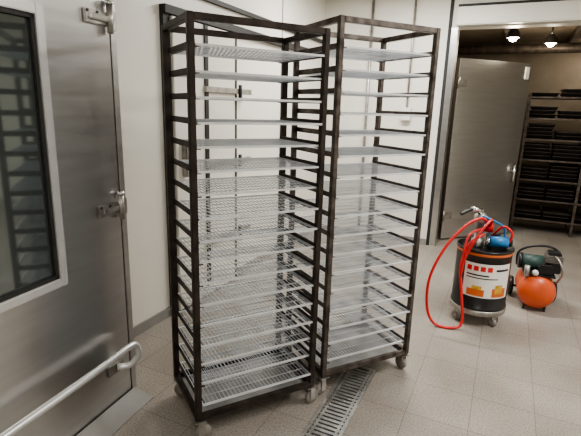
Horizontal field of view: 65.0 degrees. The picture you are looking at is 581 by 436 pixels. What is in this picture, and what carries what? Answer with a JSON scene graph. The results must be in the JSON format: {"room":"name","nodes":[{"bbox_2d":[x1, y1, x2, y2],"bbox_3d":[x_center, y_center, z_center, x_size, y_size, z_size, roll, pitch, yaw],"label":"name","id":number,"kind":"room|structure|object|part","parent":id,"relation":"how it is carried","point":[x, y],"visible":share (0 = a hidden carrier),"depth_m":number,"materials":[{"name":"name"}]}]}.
{"room":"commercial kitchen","nodes":[
{"label":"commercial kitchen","id":0,"kind":"room"},
{"bbox_2d":[114,0,325,326],"bbox_3d":[-1.288,-0.457,2.226,0.150,2.750,7.700,8,15,24],"label":"wall","id":1,"kind":"structure","parent":0,"point":[137,21],"depth_m":3.05,"materials":[{"name":"white paint"}]},
{"bbox_2d":[133,230,312,336],"bbox_3d":[-0.407,0.453,4.251,0.012,0.070,3.450,8,15,24],"label":"baseboard","id":2,"kind":"structure","parent":1,"relation":"attached to","point":[160,316],"depth_m":3.18,"materials":[{"name":"grey"}]},
{"bbox_2d":[159,3,307,310],"bbox_3d":[-0.265,-0.558,4.147,0.093,2.090,2.500,8,15,24],"label":"door","id":3,"kind":"structure","parent":1,"relation":"in","point":[205,109],"depth_m":3.33,"materials":[{"name":"metal"}]},
{"bbox_2d":[203,0,321,239],"bbox_3d":[-0.373,-0.879,3.887,0.034,2.650,3.480,8,15,24],"label":"trim","id":4,"kind":"structure","parent":1,"relation":"attached to","point":[215,2],"depth_m":3.69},
{"bbox_2d":[77,203,580,435],"bbox_3d":[1.591,0.990,2.663,5.360,0.100,10.350,8,15,24],"label":"floor","id":5,"kind":"structure","parent":0,"point":[520,375],"depth_m":2.70,"materials":[{"name":"tile"}]},
{"bbox_2d":[0,0,152,435],"bbox_3d":[-1.283,-0.107,1.117,0.450,2.600,2.300,7,15,19],"label":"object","id":6,"kind":"object","parent":5,"relation":"on","point":[68,354],"visible":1,"depth_m":1.85,"materials":[{"name":"metal"}]},
{"bbox_3d":[-0.990,0.794,1.781,0.110,0.171,1.151,7,15,19],"label":"kick rail","id":7,"kind":"part","parent":6,"relation":"part of","materials":[{"name":"metal"}]},
{"bbox_2d":[161,10,330,435],"bbox_3d":[-0.207,0.063,2.181,0.666,1.825,0.417,-6,16,-28],"label":"rack","id":8,"kind":"object","parent":5,"relation":"on","point":[216,387],"visible":1,"depth_m":2.14,"materials":[{"name":"metal"}]},
{"bbox_3d":[-0.245,0.849,2.368,0.595,0.005,0.373,-6,16,-28],"label":"plate","id":9,"kind":"part","parent":8,"relation":"part of","materials":[{"name":"silver metal"}]},
{"bbox_2d":[301,366,375,435],"bbox_3d":[-0.044,1.131,1.760,0.173,0.043,2.198,8,15,24],"label":"floor drain grate","id":10,"kind":"object","parent":5,"relation":"on","point":[333,416],"visible":0.93,"depth_m":2.37,"materials":[{"name":"metal"}]},
{"bbox_2d":[283,15,440,394],"bbox_3d":[0.355,-0.046,2.545,0.665,1.895,0.470,-5,15,-26],"label":"rack","id":11,"kind":"object","parent":5,"relation":"on","point":[340,347],"visible":0.84,"depth_m":2.49,"materials":[{"name":"metal"}]},
{"bbox_3d":[0.331,0.774,2.746,0.563,0.005,0.423,-5,15,-26],"label":"plate","id":12,"kind":"part","parent":11,"relation":"part of","materials":[{"name":"silver metal"}]},
{"bbox_2d":[425,206,514,328],"bbox_3d":[1.321,0.345,3.261,0.616,0.853,0.389,-10,18,-40],"label":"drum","id":13,"kind":"object","parent":5,"relation":"on","point":[482,269],"visible":1,"depth_m":3.21,"materials":[{"name":"metal"}]},
{"bbox_2d":[438,58,531,238],"bbox_3d":[2.296,-0.775,5.359,1.065,2.040,0.110,-4,15,-21],"label":"door","id":14,"kind":"structure","parent":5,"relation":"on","point":[487,118],"depth_m":5.33,"materials":[{"name":"metal"}]},
{"bbox_3d":[2.292,-0.857,5.314,1.035,1.780,0.059,-4,15,-21],"label":"hardware","id":15,"kind":"part","parent":14,"relation":"part of","materials":[{"name":"silver metal"}]},
{"bbox_2d":[507,245,563,311],"bbox_3d":[1.967,0.458,3.651,0.356,0.482,0.440,7,15,21],"label":"air compressor","id":16,"kind":"object","parent":5,"relation":"on","point":[534,284],"visible":0.99,"depth_m":3.52,"materials":[{"name":"metal"}]},
{"bbox_3d":[1.961,0.544,3.662,0.270,0.270,0.420,7,15,21],"label":"tank","id":17,"kind":"part","parent":16,"relation":"part of","materials":[{"name":"orange metal"}]},
{"bbox_2d":[509,89,580,237],"bbox_3d":[3.640,-0.680,5.738,1.380,1.792,0.530,8,15,24],"label":"shelving","id":18,"kind":"object","parent":5,"relation":"on","point":[560,172],"visible":0.99,"depth_m":5.73,"materials":[{"name":"metal"}]},
{"bbox_2d":[322,0,580,244],"bbox_3d":[2.683,-0.892,4.480,5.060,2.750,0.150,8,15,24],"label":"wall","id":19,"kind":"structure","parent":0,"point":[430,13],"depth_m":5.05,"materials":[{"name":"white paint"}]},
{"bbox_2d":[322,224,425,244],"bbox_3d":[0.941,0.189,5.487,1.337,0.070,0.013,8,15,24],"label":"baseboard","id":20,"kind":"structure","parent":19,"relation":"attached to","point":[422,241],"depth_m":5.41,"materials":[{"name":"grey"}]},
{"bbox_2d":[358,0,416,227],"bbox_3d":[1.079,-1.135,5.085,0.515,2.640,0.058,8,15,24],"label":"conduit","id":21,"kind":"object","parent":19,"relation":"attached to","point":[403,118],"visible":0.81,"depth_m":4.97,"materials":[{"name":"metal"}]},
{"bbox_2d":[426,0,459,245],"bbox_3d":[1.665,-1.036,4.941,0.097,2.750,0.172,8,15,24],"label":"trim","id":22,"kind":"structure","parent":19,"relation":"attached to","point":[453,33],"depth_m":4.89,"materials":[{"name":"metal"}]},
{"bbox_2d":[456,0,580,26],"bbox_3d":[2.723,-1.882,4.088,2.320,0.200,0.099,8,15,24],"label":"trim","id":23,"kind":"structure","parent":19,"relation":"attached to","point":[522,11],"depth_m":4.30,"materials":[{"name":"white paint"}]},
{"bbox_2d":[441,41,580,213],"bbox_3d":[4.136,-1.265,6.696,4.350,2.500,0.150,8,15,24],"label":"wall","id":24,"kind":"structure","parent":0,"point":[550,72],"depth_m":6.66,"materials":[{"name":"beige paint"}]},
{"bbox_2d":[458,26,580,43],"bbox_3d":[3.705,-2.263,5.255,4.200,0.100,2.650,8,15,24],"label":"ceiling","id":25,"kind":"structure","parent":0,"point":[529,34],"depth_m":6.05,"materials":[{"name":"beige paint"}]},
{"bbox_2d":[506,28,519,41],"bbox_3d":[2.465,-2.068,5.024,0.140,0.240,0.140,2,14,0],"label":"pendant lamp","id":26,"kind":"object","parent":25,"relation":"hanging from","point":[513,34],"visible":0.92,"depth_m":5.00,"materials":[{"name":"white"}]},
{"bbox_2d":[457,25,580,54],"bbox_3d":[3.663,-2.073,5.234,4.170,0.259,2.500,8,15,24],"label":"duct","id":27,"kind":"object","parent":25,"relation":"attached to","point":[571,45],"visible":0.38,"depth_m":5.83,"materials":[{"name":"metal"}]},
{"bbox_2d":[544,26,556,46],"bbox_3d":[3.062,-2.129,5.344,0.140,0.240,0.140,2,14,0],"label":"pendant lamp","id":28,"kind":"object","parent":25,"relation":"hanging from","point":[551,39],"visible":0.98,"depth_m":5.32,"materials":[{"name":"white"}]}
]}

